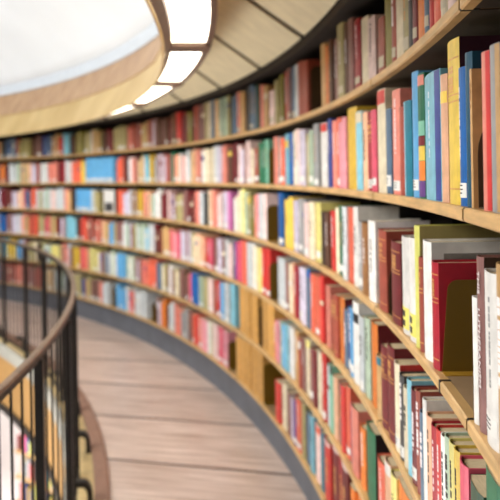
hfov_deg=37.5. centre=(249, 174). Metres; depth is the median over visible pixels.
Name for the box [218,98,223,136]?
book
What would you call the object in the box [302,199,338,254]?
book
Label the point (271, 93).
book
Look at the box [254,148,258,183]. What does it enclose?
book
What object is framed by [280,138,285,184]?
book
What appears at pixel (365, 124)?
book
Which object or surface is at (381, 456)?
book
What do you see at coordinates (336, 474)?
book
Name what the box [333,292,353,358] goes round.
book
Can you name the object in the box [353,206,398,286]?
book
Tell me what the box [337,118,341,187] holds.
book
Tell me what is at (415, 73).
book
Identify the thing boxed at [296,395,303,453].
book
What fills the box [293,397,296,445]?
book
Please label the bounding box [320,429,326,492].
book
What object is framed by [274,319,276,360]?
book
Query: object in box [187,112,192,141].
book
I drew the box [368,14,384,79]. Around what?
book
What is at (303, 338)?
book
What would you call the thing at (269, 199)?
book
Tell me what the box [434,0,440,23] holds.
book
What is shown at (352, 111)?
book
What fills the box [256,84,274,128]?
book
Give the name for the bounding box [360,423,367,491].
book
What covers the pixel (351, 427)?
book
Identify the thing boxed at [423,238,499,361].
book
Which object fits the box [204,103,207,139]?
book
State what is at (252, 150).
book
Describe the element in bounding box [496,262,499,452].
book
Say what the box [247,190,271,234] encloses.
book
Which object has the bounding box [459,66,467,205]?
book
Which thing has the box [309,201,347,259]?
book
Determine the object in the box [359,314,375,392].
book
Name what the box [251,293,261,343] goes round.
book
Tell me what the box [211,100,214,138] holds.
book
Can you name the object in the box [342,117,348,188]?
book
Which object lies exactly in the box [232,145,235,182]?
book
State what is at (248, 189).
book
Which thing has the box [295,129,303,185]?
book
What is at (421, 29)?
book
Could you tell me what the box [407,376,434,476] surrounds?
book
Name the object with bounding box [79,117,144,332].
bookcase
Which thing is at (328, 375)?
book
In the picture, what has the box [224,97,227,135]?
book
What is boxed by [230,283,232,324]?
book
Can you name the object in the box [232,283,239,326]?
book
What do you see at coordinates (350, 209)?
book
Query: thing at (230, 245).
book
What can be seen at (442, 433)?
book
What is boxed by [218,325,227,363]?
book
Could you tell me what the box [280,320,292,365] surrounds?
book
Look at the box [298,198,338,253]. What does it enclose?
book
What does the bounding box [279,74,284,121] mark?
book
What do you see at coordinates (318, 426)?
book
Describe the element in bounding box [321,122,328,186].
book
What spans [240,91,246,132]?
book
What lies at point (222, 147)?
book
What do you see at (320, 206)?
book
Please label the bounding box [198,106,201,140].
book
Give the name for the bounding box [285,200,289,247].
book
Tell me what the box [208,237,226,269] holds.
book
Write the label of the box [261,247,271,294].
book
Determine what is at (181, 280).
books
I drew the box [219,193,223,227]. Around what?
book
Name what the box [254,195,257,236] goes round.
book
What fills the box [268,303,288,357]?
book
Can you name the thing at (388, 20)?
book
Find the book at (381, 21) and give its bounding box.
[378,15,385,72]
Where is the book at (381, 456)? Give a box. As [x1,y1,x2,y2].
[378,453,391,499]
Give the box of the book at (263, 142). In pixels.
[262,141,265,183]
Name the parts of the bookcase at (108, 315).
underside panel, panel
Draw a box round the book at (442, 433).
[441,432,445,499]
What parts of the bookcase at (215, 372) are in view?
underside panel, panel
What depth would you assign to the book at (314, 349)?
3.19 m
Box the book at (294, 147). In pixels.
[293,131,295,184]
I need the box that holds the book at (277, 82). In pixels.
[275,80,279,123]
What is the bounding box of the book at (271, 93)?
[269,90,274,124]
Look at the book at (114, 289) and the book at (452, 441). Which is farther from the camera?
the book at (114, 289)
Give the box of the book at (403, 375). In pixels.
[399,371,427,461]
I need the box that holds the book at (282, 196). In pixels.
[278,192,309,245]
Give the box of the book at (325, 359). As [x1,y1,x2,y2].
[321,350,331,422]
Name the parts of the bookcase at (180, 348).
underside panel, panel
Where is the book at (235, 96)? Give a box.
[234,94,237,133]
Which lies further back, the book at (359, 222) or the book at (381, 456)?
the book at (359, 222)
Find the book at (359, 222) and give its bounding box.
[358,221,367,290]
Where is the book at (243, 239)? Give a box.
[240,239,248,281]
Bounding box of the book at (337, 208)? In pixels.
[336,207,339,273]
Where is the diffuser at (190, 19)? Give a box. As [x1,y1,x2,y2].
[166,0,209,41]
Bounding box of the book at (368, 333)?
[365,315,379,399]
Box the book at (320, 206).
[316,202,359,262]
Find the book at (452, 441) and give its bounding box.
[449,438,474,499]
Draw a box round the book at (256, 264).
[254,246,269,290]
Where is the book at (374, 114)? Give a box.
[371,109,378,191]
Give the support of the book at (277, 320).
on the bookcase at (262, 416)
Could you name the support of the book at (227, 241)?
on the bookcase at (215, 372)
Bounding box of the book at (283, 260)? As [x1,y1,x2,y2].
[280,257,301,308]
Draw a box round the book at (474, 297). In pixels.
[472,295,479,425]
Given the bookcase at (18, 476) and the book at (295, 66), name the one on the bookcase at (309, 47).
the book at (295, 66)
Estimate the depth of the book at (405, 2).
1.64 m
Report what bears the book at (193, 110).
on the bookcase at (180, 348)
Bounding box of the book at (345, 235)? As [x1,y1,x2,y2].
[342,205,384,279]
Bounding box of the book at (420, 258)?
[418,256,424,352]
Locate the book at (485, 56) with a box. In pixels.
[481,50,492,210]
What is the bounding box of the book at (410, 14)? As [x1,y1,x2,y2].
[408,0,412,47]
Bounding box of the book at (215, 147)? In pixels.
[214,146,217,182]
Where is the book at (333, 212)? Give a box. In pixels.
[331,210,336,271]
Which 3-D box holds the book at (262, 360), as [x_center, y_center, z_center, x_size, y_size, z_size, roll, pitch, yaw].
[0.141,1.190,4.395,0.179,0.286,0.125,-1,0,-15]
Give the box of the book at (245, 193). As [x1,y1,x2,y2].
[244,192,247,234]
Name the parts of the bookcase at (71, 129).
underside panel, panel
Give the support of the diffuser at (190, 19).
attached to the ceiling light at (192, 23)
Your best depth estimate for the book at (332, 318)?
2.88 m
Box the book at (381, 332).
[371,319,400,407]
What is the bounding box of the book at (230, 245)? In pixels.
[228,243,233,278]
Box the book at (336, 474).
[332,444,339,499]
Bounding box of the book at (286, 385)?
[282,380,294,430]
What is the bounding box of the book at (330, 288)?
[326,284,349,347]
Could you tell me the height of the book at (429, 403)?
0.225 m
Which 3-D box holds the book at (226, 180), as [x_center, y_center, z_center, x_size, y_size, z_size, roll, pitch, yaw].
[-0.094,-0.074,5.095,0.173,0.263,0.058,-1,0,-19]
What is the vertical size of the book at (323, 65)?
0.257 m
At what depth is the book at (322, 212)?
3.01 m
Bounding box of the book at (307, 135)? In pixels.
[306,134,309,185]
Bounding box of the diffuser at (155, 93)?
[137,87,170,101]
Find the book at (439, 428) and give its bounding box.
[436,425,466,499]
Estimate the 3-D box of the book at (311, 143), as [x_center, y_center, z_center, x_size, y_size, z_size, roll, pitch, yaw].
[0.345,-0.072,3.225,0.171,0.243,0.079,-1,0,-8]
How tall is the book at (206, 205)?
0.243 m
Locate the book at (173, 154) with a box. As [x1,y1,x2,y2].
[171,152,185,181]
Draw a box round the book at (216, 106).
[214,99,218,137]
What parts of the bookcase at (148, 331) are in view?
underside panel, panel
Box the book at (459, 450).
[454,445,480,499]
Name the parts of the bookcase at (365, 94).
underside panel, panel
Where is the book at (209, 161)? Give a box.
[207,150,211,182]
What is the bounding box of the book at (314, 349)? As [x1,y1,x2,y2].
[312,347,320,407]
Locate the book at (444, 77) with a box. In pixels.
[440,73,449,202]
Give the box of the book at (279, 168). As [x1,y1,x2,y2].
[278,137,284,184]
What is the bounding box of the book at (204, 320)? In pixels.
[202,317,215,351]
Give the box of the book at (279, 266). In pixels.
[278,256,293,304]
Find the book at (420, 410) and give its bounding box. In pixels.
[419,409,423,499]
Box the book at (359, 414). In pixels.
[351,402,371,479]
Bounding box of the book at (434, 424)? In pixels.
[431,421,461,499]
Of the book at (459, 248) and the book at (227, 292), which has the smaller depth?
the book at (459, 248)
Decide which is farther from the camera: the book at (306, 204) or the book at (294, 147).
the book at (294, 147)
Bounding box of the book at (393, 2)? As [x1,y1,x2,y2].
[391,0,396,62]
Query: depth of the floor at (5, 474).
11.00 m
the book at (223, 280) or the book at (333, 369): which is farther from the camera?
the book at (223, 280)
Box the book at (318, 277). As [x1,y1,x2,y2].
[318,277,320,338]
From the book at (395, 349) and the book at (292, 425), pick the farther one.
the book at (292, 425)
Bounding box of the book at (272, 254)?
[266,248,290,296]
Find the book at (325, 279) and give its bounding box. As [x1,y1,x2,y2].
[320,274,339,342]
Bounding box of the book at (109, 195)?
[104,190,114,213]
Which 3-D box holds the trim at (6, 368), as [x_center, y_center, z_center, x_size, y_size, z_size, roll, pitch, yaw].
[-3.030,1.971,4.614,3.565,0.439,14.399,-1,0,-23]
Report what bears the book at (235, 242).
on the bookcase at (215, 372)
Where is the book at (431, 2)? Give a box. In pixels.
[429,0,433,27]
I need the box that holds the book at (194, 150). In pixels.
[193,149,204,182]
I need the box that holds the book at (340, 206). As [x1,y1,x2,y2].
[339,204,387,275]
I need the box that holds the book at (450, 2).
[448,0,456,9]
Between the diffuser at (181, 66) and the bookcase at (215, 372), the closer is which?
the diffuser at (181, 66)
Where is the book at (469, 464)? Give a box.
[460,455,485,499]
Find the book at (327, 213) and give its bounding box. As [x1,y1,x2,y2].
[325,211,331,267]
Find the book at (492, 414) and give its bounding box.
[484,268,499,453]
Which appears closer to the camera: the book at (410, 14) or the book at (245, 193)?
the book at (410, 14)
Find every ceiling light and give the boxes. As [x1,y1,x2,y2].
[98,106,143,118]
[130,85,180,105]
[150,0,217,52]
[155,50,209,85]
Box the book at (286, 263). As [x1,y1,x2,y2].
[285,262,291,311]
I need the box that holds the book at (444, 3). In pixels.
[440,0,447,16]
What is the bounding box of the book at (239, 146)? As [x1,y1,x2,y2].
[238,145,245,182]
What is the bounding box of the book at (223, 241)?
[222,240,225,274]
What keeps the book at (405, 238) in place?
on the bookcase at (430, 52)
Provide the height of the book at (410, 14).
0.225 m
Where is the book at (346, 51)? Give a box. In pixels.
[344,22,348,94]
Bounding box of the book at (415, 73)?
[412,70,434,197]
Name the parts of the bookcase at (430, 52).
underside panel, shelf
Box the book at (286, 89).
[285,72,287,120]
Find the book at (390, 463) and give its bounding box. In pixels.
[385,455,398,499]
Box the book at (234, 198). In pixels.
[234,198,236,231]
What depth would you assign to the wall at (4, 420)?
11.56 m
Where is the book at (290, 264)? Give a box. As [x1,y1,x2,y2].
[289,263,292,313]
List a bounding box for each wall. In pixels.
[0,411,24,473]
[78,89,217,123]
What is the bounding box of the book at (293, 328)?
[291,326,299,379]
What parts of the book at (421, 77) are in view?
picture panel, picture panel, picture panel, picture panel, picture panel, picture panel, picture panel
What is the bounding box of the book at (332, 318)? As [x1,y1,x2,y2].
[331,293,333,351]
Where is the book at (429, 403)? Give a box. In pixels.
[422,396,452,499]
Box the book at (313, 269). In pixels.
[306,267,320,328]
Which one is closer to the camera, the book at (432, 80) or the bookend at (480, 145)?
the bookend at (480, 145)
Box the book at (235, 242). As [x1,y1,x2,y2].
[234,241,239,279]
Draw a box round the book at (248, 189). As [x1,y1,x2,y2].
[242,188,268,233]
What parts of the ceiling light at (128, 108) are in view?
frame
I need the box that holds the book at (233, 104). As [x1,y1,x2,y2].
[232,97,234,134]
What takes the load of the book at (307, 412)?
on the bookcase at (309, 47)
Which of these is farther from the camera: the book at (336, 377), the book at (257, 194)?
the book at (257, 194)
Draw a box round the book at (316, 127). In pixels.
[313,123,321,186]
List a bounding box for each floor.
[1,299,306,499]
[1,469,21,499]
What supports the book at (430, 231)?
on the bookcase at (430, 52)
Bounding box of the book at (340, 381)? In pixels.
[339,380,347,445]
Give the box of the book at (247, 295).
[244,289,251,338]
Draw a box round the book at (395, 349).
[387,341,414,443]
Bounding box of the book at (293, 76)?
[292,67,294,117]
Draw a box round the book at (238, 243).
[237,242,239,281]
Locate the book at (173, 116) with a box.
[171,114,176,144]
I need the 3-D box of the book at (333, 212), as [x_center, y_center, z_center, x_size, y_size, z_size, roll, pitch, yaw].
[0.409,0.253,2.857,0.184,0.230,0.091,-1,0,-6]
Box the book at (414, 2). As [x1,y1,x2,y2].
[412,0,418,43]
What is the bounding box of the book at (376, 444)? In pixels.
[367,420,390,499]
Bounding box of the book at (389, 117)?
[386,108,393,193]
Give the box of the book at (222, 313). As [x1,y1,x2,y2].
[220,282,224,319]
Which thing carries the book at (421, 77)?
on the bookcase at (430, 52)
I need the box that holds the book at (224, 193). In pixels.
[223,191,237,229]
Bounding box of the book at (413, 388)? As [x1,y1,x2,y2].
[411,385,436,486]
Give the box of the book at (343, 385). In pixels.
[341,383,346,453]
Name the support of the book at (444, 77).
on the bookcase at (430, 52)
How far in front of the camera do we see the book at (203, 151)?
5.56 m
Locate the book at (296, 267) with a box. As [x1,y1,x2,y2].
[294,264,310,318]
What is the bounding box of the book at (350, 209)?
[348,207,353,283]
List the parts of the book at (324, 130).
title panel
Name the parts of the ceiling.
soffit panel, soffit panel, soffit panel, soffit panel, soffit panel, soffit panel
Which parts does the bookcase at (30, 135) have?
underside panel, panel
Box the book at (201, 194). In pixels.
[199,192,207,224]
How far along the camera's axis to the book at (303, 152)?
3.35 m
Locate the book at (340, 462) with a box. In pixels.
[339,456,341,499]
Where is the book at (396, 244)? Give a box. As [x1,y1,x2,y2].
[391,239,402,326]
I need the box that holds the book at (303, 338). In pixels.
[302,337,306,391]
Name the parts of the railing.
post, post, handrail, post, post, post, post, post, post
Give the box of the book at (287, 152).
[285,134,289,184]
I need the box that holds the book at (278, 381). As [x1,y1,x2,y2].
[275,378,286,423]
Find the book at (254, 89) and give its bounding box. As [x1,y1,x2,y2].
[253,87,256,129]
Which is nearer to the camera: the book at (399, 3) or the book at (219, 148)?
the book at (399, 3)
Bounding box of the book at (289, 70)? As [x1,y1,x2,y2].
[287,68,291,119]
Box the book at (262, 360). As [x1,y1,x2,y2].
[257,350,270,401]
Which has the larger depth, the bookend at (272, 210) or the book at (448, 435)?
the bookend at (272, 210)
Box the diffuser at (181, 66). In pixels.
[159,52,200,80]
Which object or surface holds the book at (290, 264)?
on the bookcase at (309, 47)
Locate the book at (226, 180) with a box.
[224,145,231,182]
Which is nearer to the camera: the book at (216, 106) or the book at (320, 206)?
the book at (320, 206)
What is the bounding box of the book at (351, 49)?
[348,17,363,91]
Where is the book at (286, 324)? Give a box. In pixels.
[284,322,294,372]
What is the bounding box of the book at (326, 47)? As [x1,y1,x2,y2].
[325,45,328,103]
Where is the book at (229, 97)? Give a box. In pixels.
[227,95,233,134]
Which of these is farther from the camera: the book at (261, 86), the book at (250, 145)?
the book at (250, 145)
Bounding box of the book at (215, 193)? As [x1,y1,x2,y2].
[212,189,238,226]
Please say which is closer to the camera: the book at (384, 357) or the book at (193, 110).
the book at (384, 357)
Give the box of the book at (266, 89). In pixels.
[263,85,274,126]
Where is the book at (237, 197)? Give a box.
[236,196,238,231]
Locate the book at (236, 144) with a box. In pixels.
[235,143,245,182]
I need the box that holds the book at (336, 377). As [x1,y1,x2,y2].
[333,373,345,441]
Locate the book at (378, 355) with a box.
[376,353,381,420]
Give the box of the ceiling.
[83,0,339,122]
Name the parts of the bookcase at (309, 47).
underside panel, panel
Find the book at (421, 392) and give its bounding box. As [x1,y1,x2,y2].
[416,387,442,494]
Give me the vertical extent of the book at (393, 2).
0.203 m
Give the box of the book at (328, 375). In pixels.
[327,363,329,426]
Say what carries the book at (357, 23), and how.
on the bookcase at (365, 94)
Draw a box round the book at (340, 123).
[339,122,342,187]
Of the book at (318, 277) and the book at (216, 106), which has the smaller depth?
the book at (318, 277)
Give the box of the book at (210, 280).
[208,277,222,312]
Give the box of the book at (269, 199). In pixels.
[263,193,277,239]
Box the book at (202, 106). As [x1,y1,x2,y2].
[201,104,204,139]
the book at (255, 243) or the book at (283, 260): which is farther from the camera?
the book at (255, 243)
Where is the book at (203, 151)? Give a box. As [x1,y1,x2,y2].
[201,150,204,182]
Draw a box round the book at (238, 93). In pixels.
[237,92,240,132]
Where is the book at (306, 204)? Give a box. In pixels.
[304,202,309,257]
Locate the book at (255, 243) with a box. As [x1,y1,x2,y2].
[251,242,266,288]
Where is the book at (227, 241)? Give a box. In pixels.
[225,238,243,276]
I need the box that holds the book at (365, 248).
[362,222,368,295]
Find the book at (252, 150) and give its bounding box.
[251,149,254,183]
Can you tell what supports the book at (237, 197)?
on the bookcase at (262, 416)
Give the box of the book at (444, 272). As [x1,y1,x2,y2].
[431,259,476,370]
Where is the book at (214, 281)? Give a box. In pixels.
[213,279,221,314]
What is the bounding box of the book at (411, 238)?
[409,236,415,342]
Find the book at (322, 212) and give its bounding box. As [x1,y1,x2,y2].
[321,211,325,265]
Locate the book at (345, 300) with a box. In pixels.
[340,295,358,363]
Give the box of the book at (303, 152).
[300,129,312,185]
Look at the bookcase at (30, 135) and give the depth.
9.37 m
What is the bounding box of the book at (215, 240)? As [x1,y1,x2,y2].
[214,239,217,271]
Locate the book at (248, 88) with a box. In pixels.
[246,87,249,130]
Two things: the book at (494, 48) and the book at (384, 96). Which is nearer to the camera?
the book at (494, 48)
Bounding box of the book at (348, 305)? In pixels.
[348,305,352,371]
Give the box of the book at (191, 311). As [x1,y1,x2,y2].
[188,308,202,341]
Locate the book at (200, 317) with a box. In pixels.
[198,316,210,348]
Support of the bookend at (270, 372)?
on the bookcase at (262, 416)
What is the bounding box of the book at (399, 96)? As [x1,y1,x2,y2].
[392,88,411,194]
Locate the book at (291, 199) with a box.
[289,196,325,249]
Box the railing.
[0,238,92,499]
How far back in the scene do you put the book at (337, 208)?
2.76 m
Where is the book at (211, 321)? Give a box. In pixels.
[211,321,218,355]
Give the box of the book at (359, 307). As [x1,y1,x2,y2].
[353,299,374,385]
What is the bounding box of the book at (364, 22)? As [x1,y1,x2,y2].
[361,15,372,83]
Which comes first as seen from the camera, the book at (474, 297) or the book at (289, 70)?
the book at (474, 297)
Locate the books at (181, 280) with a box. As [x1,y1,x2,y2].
[0,111,499,499]
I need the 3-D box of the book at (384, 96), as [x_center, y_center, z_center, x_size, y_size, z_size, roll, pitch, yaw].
[0.434,-0.091,1.993,0.167,0.277,0.109,-1,0,-1]
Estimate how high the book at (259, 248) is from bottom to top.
0.263 m
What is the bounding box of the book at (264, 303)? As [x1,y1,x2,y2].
[262,299,267,351]
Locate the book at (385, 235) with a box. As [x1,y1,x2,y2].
[378,228,413,312]
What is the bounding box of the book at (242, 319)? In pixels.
[239,286,244,332]
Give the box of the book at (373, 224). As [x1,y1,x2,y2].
[368,218,429,302]
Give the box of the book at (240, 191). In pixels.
[239,190,241,232]
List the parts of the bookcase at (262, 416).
shelf, underside panel, panel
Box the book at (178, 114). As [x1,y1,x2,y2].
[176,112,183,143]
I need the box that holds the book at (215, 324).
[213,322,223,359]
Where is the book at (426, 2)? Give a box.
[424,0,429,32]
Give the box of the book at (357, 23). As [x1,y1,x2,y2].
[354,18,362,88]
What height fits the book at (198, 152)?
0.253 m
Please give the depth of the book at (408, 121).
1.64 m
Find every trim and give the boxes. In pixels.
[0,0,173,135]
[0,22,158,95]
[0,338,93,499]
[0,342,65,499]
[0,356,64,497]
[0,402,61,499]
[2,330,109,499]
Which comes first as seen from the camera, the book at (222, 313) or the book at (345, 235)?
the book at (345, 235)
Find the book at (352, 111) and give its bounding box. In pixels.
[348,106,376,188]
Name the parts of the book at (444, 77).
title panel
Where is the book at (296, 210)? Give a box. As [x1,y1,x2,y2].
[294,200,298,251]
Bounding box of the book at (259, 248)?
[258,247,261,292]
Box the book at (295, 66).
[294,64,297,116]
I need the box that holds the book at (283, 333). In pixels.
[282,323,284,368]
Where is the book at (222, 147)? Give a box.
[222,147,223,182]
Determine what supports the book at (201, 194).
on the bookcase at (215, 372)
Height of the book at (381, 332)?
0.248 m
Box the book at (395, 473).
[391,469,401,499]
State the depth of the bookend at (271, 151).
4.09 m
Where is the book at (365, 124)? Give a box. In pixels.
[363,111,369,190]
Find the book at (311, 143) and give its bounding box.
[309,130,313,185]
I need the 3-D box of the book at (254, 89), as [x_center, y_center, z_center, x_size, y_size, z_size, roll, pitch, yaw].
[0.110,-0.393,4.418,0.180,0.253,0.067,-1,0,-15]
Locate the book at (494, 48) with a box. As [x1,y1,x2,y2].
[490,42,499,212]
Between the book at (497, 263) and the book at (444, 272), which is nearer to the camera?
the book at (497, 263)
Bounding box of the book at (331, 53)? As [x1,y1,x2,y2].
[328,39,334,102]
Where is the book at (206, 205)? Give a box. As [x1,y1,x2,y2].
[204,193,208,224]
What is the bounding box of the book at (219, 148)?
[217,146,223,182]
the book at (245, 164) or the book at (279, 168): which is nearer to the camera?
the book at (279, 168)
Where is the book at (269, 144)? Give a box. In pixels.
[265,139,273,183]
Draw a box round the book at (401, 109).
[399,106,404,195]
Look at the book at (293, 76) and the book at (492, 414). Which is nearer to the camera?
the book at (492, 414)
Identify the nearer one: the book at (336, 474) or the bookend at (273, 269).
the book at (336, 474)
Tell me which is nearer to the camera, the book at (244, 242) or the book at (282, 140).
the book at (282, 140)
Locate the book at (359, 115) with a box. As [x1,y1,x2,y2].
[356,111,365,189]
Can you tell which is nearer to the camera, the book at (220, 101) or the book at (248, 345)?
the book at (248, 345)
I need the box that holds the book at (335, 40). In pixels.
[334,38,337,99]
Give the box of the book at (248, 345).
[246,341,252,389]
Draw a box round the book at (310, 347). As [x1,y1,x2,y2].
[309,346,318,402]
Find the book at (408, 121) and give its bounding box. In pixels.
[404,100,413,196]
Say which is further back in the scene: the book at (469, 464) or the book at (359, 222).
the book at (359, 222)
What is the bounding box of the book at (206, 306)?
[204,277,210,309]
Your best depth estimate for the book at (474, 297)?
1.09 m
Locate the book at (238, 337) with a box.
[236,334,242,379]
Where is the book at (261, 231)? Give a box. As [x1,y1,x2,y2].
[259,193,268,238]
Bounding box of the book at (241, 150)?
[240,149,243,182]
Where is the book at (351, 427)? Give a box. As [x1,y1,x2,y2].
[351,427,351,457]
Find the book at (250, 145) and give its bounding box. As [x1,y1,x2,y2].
[246,141,261,183]
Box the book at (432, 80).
[425,68,447,201]
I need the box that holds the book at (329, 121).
[327,118,336,187]
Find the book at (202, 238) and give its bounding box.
[200,235,224,266]
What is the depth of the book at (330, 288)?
2.93 m
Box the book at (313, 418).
[309,412,317,474]
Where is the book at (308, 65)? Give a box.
[303,60,320,113]
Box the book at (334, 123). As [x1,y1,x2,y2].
[332,120,337,187]
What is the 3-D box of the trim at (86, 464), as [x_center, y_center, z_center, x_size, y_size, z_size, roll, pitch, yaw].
[-2.982,1.696,4.636,3.668,0.108,14.572,-1,0,-23]
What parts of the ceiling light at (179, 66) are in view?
frame, frame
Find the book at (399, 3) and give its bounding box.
[396,0,403,57]
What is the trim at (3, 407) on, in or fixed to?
attached to the wall at (4, 420)
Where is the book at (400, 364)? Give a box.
[394,359,424,452]
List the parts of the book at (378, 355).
title panel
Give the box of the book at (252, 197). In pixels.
[251,196,254,235]
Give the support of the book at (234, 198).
on the bookcase at (262, 416)
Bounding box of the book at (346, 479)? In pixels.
[341,460,352,499]
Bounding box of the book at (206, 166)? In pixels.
[205,149,210,182]
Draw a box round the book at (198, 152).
[196,150,201,182]
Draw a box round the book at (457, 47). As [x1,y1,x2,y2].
[447,35,499,204]
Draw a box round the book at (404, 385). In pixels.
[403,384,408,469]
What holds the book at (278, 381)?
on the bookcase at (262, 416)
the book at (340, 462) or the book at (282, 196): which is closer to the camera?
the book at (340, 462)
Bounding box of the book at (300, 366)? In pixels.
[298,335,308,388]
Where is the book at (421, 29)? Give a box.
[418,0,424,38]
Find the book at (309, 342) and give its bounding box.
[306,337,317,396]
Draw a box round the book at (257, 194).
[257,194,258,237]
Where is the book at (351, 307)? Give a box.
[349,306,353,377]
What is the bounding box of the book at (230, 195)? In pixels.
[227,191,238,230]
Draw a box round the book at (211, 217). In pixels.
[210,189,224,226]
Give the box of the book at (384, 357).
[381,341,388,431]
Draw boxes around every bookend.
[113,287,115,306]
[152,303,156,321]
[228,341,236,370]
[259,306,262,346]
[263,363,285,405]
[267,205,278,241]
[269,148,274,183]
[269,262,277,299]
[310,66,321,110]
[389,270,391,314]
[442,280,476,375]
[478,132,483,208]
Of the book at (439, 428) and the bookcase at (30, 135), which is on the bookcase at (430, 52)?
the book at (439, 428)
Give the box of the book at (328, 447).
[324,435,333,499]
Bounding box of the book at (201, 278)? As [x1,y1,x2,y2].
[199,275,218,307]
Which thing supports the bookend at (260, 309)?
on the bookcase at (262, 416)
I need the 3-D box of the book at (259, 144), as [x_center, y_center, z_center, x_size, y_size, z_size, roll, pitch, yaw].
[0.143,-0.066,4.319,0.181,0.238,0.090,-1,0,-14]
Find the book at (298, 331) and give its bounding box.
[295,328,306,383]
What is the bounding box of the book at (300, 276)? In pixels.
[299,266,303,320]
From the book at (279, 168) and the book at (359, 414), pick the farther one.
the book at (279, 168)
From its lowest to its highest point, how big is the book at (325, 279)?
0.274 m
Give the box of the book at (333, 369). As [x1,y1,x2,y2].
[329,362,340,433]
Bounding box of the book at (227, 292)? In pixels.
[224,281,231,322]
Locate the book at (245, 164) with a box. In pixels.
[244,146,246,183]
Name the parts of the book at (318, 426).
title panel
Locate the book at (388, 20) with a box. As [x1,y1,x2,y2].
[385,0,391,66]
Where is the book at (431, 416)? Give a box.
[426,411,459,499]
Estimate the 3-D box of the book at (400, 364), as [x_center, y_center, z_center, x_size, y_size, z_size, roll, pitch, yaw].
[0.440,0.578,1.841,0.154,0.220,0.056,-1,0,0]
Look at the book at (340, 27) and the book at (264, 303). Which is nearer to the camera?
the book at (340, 27)
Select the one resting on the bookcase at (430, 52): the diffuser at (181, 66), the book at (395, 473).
the book at (395, 473)
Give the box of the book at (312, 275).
[310,272,324,332]
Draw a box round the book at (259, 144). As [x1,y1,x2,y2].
[258,143,262,183]
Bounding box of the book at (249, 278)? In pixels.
[247,242,253,286]
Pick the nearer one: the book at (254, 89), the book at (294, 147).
the book at (294, 147)
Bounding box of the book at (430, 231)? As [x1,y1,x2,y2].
[414,224,499,347]
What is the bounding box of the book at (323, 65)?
[321,43,327,105]
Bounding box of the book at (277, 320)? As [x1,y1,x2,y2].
[276,319,290,363]
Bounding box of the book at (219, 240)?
[217,237,240,273]
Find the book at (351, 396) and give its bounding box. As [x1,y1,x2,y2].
[346,383,360,460]
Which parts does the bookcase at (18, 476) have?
shelf, shelf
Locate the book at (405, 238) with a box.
[402,235,413,336]
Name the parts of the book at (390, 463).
title panel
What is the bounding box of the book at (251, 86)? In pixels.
[250,85,255,130]
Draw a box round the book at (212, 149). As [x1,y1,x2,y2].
[211,148,213,182]
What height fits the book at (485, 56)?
0.217 m
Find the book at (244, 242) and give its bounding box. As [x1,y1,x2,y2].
[242,240,254,284]
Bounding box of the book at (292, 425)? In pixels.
[291,395,295,440]
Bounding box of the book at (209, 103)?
[208,102,211,138]
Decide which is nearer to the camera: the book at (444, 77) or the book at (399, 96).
the book at (444, 77)
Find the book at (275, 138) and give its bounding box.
[274,137,278,183]
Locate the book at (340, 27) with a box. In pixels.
[337,21,347,97]
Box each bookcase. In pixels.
[0,135,21,299]
[2,131,58,306]
[14,449,52,499]
[41,124,98,318]
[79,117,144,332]
[117,110,184,350]
[154,99,220,375]
[192,84,262,412]
[231,62,312,466]
[272,27,370,499]
[316,0,451,499]
[371,0,499,499]
[460,0,499,484]
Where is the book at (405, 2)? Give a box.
[403,0,408,51]
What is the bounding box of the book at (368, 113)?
[367,111,371,190]
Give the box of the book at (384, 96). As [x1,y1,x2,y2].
[377,87,411,192]
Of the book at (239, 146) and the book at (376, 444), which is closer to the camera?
the book at (376, 444)
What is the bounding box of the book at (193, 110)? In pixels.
[192,108,194,141]
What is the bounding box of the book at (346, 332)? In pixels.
[344,307,348,368]
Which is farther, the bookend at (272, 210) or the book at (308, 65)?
the bookend at (272, 210)
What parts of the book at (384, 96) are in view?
title panel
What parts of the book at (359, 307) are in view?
title panel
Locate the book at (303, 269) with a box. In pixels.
[301,266,312,325]
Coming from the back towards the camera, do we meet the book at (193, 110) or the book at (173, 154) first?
the book at (173, 154)
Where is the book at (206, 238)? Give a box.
[205,236,224,267]
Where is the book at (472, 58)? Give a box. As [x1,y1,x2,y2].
[465,51,483,207]
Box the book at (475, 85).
[469,68,482,207]
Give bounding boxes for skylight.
[0,0,154,85]
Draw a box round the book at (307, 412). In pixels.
[306,410,311,465]
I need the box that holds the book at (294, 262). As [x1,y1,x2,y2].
[292,261,307,315]
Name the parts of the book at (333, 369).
title panel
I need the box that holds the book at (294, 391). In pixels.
[287,389,299,435]
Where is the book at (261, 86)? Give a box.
[260,85,265,127]
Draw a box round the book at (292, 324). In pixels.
[289,324,297,374]
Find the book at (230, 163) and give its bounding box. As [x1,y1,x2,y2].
[228,147,232,182]
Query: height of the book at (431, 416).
0.204 m
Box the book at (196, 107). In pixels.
[195,105,200,140]
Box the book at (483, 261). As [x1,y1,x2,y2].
[477,255,499,434]
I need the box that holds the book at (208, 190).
[208,190,209,225]
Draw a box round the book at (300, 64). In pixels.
[298,61,303,115]
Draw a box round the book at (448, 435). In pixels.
[445,432,470,499]
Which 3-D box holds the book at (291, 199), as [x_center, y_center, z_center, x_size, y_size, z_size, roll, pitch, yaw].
[0.285,0.240,3.685,0.176,0.260,0.084,-1,0,-10]
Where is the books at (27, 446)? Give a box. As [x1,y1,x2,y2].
[17,434,55,499]
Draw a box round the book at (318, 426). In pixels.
[315,421,322,483]
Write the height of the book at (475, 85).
0.205 m
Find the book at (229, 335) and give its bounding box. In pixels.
[223,328,237,367]
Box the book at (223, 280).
[216,279,227,317]
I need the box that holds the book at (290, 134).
[289,133,293,184]
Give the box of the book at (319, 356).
[317,349,321,414]
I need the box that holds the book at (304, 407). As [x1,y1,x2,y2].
[301,401,310,460]
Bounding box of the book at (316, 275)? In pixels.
[315,274,320,335]
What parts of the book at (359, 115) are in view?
title panel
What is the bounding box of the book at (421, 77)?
[417,72,430,198]

